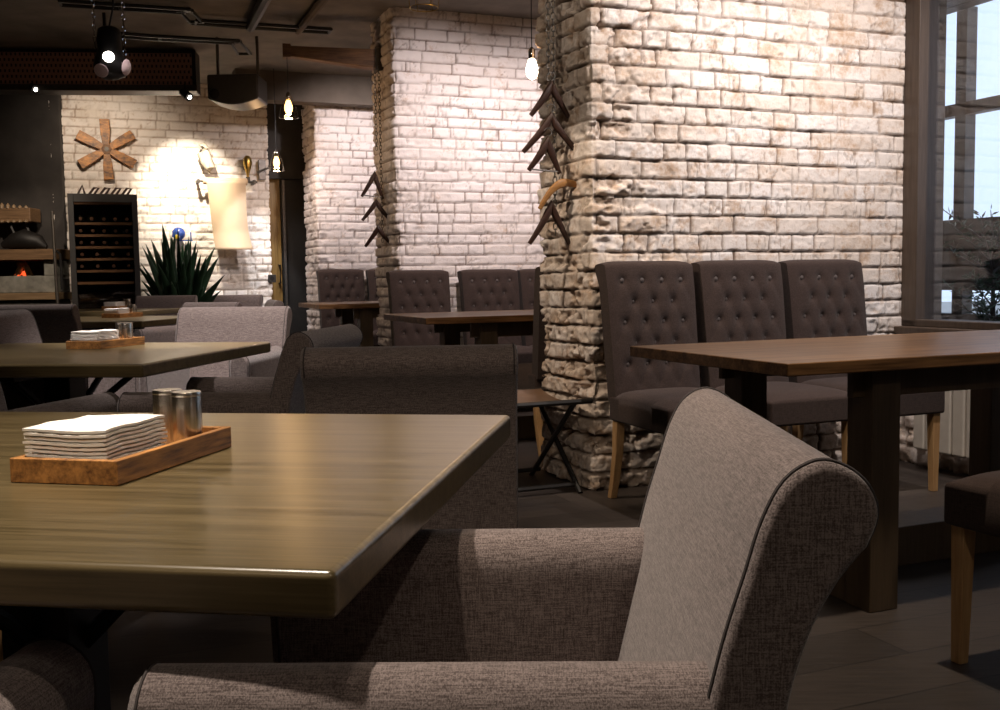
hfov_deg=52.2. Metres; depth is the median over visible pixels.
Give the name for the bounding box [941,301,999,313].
ground
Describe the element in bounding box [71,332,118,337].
paper napkin
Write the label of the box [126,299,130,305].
salt shaker
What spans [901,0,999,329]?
window
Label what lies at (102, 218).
wine bottle
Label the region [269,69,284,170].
pendant lamp
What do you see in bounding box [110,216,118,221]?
wine bottle
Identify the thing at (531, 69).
pendant lamp
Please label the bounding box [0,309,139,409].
armchair
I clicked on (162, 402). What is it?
salt shaker
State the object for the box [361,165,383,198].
hanger
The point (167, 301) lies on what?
armchair
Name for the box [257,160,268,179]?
wall fitting
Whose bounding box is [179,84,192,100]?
spotlight
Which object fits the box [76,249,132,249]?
shelf
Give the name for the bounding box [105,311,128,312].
paper napkin
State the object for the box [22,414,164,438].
paper napkin
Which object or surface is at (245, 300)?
armchair
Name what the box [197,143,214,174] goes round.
carving
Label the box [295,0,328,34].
ceiling pipe
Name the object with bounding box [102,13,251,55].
cable tray
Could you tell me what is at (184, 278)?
snake plant
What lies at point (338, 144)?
wall
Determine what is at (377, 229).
clothes hanger
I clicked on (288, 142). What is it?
lintel
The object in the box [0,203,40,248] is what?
shelf
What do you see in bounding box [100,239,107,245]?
wine bottle
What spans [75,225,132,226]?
shelf
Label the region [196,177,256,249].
scroll
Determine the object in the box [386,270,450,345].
dining chair
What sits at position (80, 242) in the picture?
wine bottle
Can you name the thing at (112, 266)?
wine bottle
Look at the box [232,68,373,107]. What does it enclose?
beam
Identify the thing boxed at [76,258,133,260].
shelf
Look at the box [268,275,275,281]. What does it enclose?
wall socket
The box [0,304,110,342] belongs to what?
armchair
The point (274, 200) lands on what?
door
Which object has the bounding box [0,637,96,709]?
armchair
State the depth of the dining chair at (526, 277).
7.70 m
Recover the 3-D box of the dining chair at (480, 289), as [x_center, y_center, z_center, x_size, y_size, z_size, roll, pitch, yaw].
[0.016,-0.099,7.439,0.468,1.057,0.633,-3,5,-22]
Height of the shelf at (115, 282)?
0.024 m
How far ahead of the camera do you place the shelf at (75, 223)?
9.34 m
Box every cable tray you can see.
[57,0,332,34]
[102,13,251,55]
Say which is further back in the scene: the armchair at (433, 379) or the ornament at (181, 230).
the ornament at (181, 230)
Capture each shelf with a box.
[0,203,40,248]
[74,222,131,224]
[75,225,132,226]
[75,234,132,236]
[75,237,132,237]
[75,246,132,248]
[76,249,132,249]
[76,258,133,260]
[77,269,133,272]
[77,281,134,284]
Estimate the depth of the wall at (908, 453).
5.24 m
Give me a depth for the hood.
9.64 m
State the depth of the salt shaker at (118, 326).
3.98 m
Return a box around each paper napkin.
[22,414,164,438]
[23,422,165,446]
[25,430,167,455]
[25,439,166,459]
[70,335,118,340]
[71,329,118,334]
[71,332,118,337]
[71,338,119,340]
[104,303,123,304]
[104,309,128,311]
[105,308,128,309]
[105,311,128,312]
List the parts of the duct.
panel, trim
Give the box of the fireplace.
[0,95,71,304]
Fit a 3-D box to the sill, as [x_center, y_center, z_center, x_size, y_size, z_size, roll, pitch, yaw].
[2.820,-0.044,4.011,0.440,0.040,3.000,-3,5,-22]
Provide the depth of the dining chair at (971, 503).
2.54 m
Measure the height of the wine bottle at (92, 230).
0.073 m
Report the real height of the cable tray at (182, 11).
0.062 m
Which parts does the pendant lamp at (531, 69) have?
cord, bulb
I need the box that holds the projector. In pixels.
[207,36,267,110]
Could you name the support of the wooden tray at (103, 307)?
on the dining table at (146, 311)
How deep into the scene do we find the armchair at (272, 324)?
4.86 m
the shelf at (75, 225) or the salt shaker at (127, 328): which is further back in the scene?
the shelf at (75, 225)
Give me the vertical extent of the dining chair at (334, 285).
1.099 m
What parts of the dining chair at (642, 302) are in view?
leg, backrest, seat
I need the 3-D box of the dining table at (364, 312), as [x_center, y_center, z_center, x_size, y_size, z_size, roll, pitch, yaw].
[-0.683,-0.069,8.867,1.950,0.802,0.850,-3,5,-22]
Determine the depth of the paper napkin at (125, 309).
7.19 m
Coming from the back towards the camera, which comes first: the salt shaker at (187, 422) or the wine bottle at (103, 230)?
the wine bottle at (103, 230)
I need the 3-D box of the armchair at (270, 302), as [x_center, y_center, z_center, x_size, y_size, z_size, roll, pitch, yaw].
[-2.148,-0.040,8.566,0.616,0.835,0.559,-2,5,-20]
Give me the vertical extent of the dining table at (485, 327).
0.778 m
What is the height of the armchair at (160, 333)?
0.835 m
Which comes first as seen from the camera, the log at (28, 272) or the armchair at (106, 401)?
the armchair at (106, 401)
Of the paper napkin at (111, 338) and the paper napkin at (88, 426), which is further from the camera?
the paper napkin at (111, 338)
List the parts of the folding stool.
rail, seat rail, seat, rail, leg, seat rail, leg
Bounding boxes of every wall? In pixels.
[48,84,272,305]
[301,105,377,330]
[370,7,546,345]
[899,415,968,474]
[934,0,946,318]
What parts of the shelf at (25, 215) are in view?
leg, leg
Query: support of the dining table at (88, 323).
on the floor
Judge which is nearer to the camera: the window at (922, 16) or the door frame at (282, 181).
the window at (922, 16)
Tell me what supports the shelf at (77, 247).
attached to the wine cabinet
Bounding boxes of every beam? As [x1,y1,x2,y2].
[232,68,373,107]
[282,43,383,72]
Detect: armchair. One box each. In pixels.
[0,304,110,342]
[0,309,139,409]
[0,383,118,661]
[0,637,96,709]
[117,323,362,413]
[127,387,878,709]
[133,295,197,336]
[134,302,242,342]
[140,306,291,391]
[212,294,262,306]
[264,299,283,305]
[300,343,517,528]
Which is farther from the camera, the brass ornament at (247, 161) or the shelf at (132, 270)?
the brass ornament at (247, 161)
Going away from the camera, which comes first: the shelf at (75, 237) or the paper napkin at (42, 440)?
the paper napkin at (42, 440)
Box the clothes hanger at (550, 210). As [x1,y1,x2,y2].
[528,193,569,244]
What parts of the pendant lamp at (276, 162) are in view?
cord, bulb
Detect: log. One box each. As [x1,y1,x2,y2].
[13,265,22,275]
[23,265,33,275]
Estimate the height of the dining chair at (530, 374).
1.057 m
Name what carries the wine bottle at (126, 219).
on the wine cabinet
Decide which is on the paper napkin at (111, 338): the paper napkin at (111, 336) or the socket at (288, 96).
the paper napkin at (111, 336)
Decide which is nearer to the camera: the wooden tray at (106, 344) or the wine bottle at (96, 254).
the wooden tray at (106, 344)
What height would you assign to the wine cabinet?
1.809 m
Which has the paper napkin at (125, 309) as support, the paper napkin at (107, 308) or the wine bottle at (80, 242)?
the paper napkin at (107, 308)
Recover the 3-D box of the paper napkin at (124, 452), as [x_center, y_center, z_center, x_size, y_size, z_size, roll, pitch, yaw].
[-0.516,0.122,1.309,0.117,0.015,0.134,0,4,14]
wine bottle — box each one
[76,215,84,221]
[76,227,84,233]
[77,239,85,245]
[78,251,85,257]
[78,263,85,269]
[87,215,95,221]
[88,227,96,233]
[88,239,96,245]
[93,251,100,257]
[93,262,101,269]
[99,216,107,221]
[99,227,107,233]
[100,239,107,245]
[108,251,116,257]
[109,262,117,269]
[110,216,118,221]
[110,227,118,233]
[111,239,119,245]
[122,216,130,222]
[123,251,131,257]
[124,262,132,269]
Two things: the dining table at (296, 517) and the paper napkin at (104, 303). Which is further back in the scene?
the paper napkin at (104, 303)
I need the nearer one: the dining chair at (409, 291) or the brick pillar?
the brick pillar
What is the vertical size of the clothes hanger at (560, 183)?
0.191 m
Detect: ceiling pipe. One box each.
[245,0,270,31]
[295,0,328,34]
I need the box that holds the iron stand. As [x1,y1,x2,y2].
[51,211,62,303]
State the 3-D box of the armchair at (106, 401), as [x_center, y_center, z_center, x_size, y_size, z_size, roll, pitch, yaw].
[-1.482,0.374,2.882,0.559,0.844,0.616,0,4,14]
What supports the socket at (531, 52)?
attached to the pendant lamp at (531, 69)
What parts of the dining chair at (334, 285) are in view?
backrest, seat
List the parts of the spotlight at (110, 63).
chain, cord, chain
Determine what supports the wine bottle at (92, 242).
on the wine cabinet
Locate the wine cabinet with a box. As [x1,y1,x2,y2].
[67,193,140,308]
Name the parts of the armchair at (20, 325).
backrest, arm, arm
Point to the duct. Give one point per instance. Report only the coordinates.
(54, 71)
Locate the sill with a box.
[894,326,979,333]
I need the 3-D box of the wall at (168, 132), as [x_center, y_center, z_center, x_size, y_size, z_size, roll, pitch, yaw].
[-3.343,-1.206,10.202,2.045,2.950,0.310,-3,5,-22]
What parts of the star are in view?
arm, arm, arm, arm, arm, arm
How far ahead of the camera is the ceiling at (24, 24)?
7.74 m
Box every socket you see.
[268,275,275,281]
[286,92,290,99]
[528,47,534,58]
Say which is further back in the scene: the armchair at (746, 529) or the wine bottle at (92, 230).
the wine bottle at (92, 230)
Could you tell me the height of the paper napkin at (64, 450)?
0.015 m
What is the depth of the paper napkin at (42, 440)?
1.25 m
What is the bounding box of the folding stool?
[517,387,592,493]
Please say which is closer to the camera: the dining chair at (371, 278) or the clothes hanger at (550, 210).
the clothes hanger at (550, 210)
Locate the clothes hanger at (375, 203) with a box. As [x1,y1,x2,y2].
[361,193,387,220]
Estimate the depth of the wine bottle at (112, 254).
9.51 m
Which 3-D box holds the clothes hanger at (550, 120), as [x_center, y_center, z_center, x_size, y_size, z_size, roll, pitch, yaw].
[0.235,-1.045,4.711,0.276,0.227,0.047,-2,4,-12]
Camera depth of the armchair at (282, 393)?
3.02 m
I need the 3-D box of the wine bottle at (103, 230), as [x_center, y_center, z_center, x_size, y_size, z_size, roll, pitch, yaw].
[-3.704,-1.155,9.536,0.075,0.073,0.303,-3,5,-22]
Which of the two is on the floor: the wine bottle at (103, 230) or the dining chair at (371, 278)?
the dining chair at (371, 278)
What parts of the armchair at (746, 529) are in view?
arm, arm, backrest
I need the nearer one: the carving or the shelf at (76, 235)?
the shelf at (76, 235)
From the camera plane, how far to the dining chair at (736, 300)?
4.68 m
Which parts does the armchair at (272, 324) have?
arm, backrest, arm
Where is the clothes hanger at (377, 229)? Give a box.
[364,219,389,246]
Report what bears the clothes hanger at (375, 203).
hanging from the chain at (374, 65)
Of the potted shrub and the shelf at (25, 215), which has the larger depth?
the shelf at (25, 215)
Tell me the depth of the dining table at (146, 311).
8.49 m
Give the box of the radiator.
[912,390,969,458]
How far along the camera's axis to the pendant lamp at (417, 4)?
5.47 m
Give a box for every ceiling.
[0,0,540,83]
[947,0,992,14]
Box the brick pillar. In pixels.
[535,0,905,490]
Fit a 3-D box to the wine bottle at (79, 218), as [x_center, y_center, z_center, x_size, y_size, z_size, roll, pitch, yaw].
[-3.888,-1.254,9.454,0.075,0.073,0.303,-3,5,-22]
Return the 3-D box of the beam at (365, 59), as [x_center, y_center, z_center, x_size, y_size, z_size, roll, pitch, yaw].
[-1.248,-2.217,7.629,0.738,0.179,0.144,-2,4,-12]
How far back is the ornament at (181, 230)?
9.98 m
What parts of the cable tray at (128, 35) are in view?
drop rod, rail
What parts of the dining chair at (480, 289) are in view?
backrest, seat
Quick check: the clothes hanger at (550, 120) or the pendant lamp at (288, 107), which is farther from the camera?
the pendant lamp at (288, 107)
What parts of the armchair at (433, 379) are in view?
arm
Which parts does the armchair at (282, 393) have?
arm, arm, backrest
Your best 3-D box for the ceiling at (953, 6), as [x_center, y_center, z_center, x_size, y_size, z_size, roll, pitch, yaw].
[2.858,-2.229,5.771,1.162,0.030,8.500,-3,5,-22]
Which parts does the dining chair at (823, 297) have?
leg, backrest, seat, leg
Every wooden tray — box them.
[10,426,230,485]
[66,337,144,348]
[101,312,142,317]
[102,306,126,309]
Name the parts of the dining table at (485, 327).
leg, leg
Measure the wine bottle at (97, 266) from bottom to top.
0.073 m
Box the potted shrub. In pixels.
[942,205,999,320]
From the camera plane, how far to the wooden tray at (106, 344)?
3.78 m
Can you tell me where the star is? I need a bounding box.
[75,119,136,179]
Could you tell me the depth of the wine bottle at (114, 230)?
9.50 m
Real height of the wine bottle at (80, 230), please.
0.073 m
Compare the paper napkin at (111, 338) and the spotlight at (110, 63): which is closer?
the paper napkin at (111, 338)
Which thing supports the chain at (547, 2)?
hanging from the ceiling at (24, 24)
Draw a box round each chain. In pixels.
[373,65,383,242]
[545,0,557,235]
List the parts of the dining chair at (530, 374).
seat, leg, backrest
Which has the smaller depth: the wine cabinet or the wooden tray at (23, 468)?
the wooden tray at (23, 468)
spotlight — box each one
[29,83,38,92]
[91,0,130,79]
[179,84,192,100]
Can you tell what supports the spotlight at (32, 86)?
attached to the duct
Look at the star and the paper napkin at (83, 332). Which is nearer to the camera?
the paper napkin at (83, 332)
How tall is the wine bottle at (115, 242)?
0.073 m
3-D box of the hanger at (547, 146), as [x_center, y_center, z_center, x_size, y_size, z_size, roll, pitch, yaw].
[0.206,-0.938,4.685,0.168,0.211,0.047,-2,4,-15]
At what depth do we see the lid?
9.44 m
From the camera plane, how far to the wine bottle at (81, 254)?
9.40 m
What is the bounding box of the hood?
[0,95,67,249]
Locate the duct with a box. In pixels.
[0,49,200,95]
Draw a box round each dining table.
[0,342,270,405]
[0,412,510,709]
[78,308,179,316]
[80,316,176,332]
[298,301,379,346]
[384,310,545,438]
[630,330,999,612]
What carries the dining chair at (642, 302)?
on the floor
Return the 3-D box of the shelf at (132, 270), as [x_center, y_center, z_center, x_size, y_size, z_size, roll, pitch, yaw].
[-3.626,-0.772,9.381,0.505,0.024,0.008,-3,5,-22]
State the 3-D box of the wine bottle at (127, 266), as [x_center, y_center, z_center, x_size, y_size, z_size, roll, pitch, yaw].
[-3.512,-0.840,9.637,0.075,0.073,0.303,-3,5,-22]
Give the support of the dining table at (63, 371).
on the floor
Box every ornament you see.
[77,185,131,193]
[172,227,192,240]
[243,155,251,180]
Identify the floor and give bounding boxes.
[108,408,999,709]
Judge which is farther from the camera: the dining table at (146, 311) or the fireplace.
the fireplace
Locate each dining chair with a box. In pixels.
[316,269,379,345]
[365,269,379,332]
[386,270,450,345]
[457,269,532,362]
[516,269,534,346]
[518,266,547,459]
[595,261,724,497]
[691,260,847,463]
[778,259,944,491]
[944,470,999,663]
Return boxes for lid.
[1,229,47,248]
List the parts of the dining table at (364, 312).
leg, leg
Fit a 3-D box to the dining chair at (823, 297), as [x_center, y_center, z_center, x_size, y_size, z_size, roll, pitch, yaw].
[1.662,0.078,4.770,0.468,1.057,0.633,-3,5,-22]
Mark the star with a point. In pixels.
(106, 149)
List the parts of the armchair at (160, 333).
arm, backrest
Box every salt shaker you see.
[115,322,125,338]
[122,323,132,338]
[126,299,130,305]
[131,304,136,312]
[152,388,181,443]
[171,390,202,441]
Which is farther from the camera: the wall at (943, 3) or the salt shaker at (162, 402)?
the wall at (943, 3)
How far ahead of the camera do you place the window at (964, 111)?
6.87 m
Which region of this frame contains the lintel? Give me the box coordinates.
[266,103,305,179]
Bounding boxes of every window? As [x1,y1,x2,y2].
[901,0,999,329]
[941,6,999,319]
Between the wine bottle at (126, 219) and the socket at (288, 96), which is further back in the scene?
the wine bottle at (126, 219)
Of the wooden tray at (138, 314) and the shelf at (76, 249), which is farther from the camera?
the shelf at (76, 249)
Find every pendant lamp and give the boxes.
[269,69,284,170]
[279,61,298,118]
[409,0,438,11]
[526,0,537,78]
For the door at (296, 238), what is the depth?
10.79 m
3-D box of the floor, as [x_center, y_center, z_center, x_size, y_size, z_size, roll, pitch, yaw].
[0.004,0.652,5.177,11.388,0.100,16.626,-1,4,0]
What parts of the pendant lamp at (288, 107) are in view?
bulb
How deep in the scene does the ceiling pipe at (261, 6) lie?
7.22 m
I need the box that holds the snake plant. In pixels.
[140,224,224,301]
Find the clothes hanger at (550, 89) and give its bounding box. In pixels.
[529,72,569,117]
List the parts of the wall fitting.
plate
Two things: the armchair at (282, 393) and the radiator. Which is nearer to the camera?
the armchair at (282, 393)
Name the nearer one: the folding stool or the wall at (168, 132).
the folding stool
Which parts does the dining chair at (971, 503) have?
leg, seat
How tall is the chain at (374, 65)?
1.316 m
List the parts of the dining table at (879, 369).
leg, foot rail, leg, leg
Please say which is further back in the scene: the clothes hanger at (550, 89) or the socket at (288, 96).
the socket at (288, 96)
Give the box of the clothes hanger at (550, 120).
[521,104,573,153]
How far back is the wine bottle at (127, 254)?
9.55 m
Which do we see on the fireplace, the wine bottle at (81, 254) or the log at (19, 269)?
the log at (19, 269)
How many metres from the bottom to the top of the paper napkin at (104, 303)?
0.015 m
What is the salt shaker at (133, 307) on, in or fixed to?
on the wooden tray at (138, 314)
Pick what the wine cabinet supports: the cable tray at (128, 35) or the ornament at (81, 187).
the ornament at (81, 187)
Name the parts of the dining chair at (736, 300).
backrest, seat, leg, leg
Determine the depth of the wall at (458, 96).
7.63 m
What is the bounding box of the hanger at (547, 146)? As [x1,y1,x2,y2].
[527,128,561,173]
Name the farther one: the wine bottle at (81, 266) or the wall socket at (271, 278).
the wall socket at (271, 278)
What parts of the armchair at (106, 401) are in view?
leg, backrest, arm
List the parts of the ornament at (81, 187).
slanted frame, slanted frame, slanted frame, slanted frame, slanted frame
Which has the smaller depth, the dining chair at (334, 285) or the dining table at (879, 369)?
the dining table at (879, 369)
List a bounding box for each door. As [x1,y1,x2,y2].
[268,179,282,301]
[279,180,308,335]
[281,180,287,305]
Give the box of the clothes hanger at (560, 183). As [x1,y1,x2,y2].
[538,170,576,209]

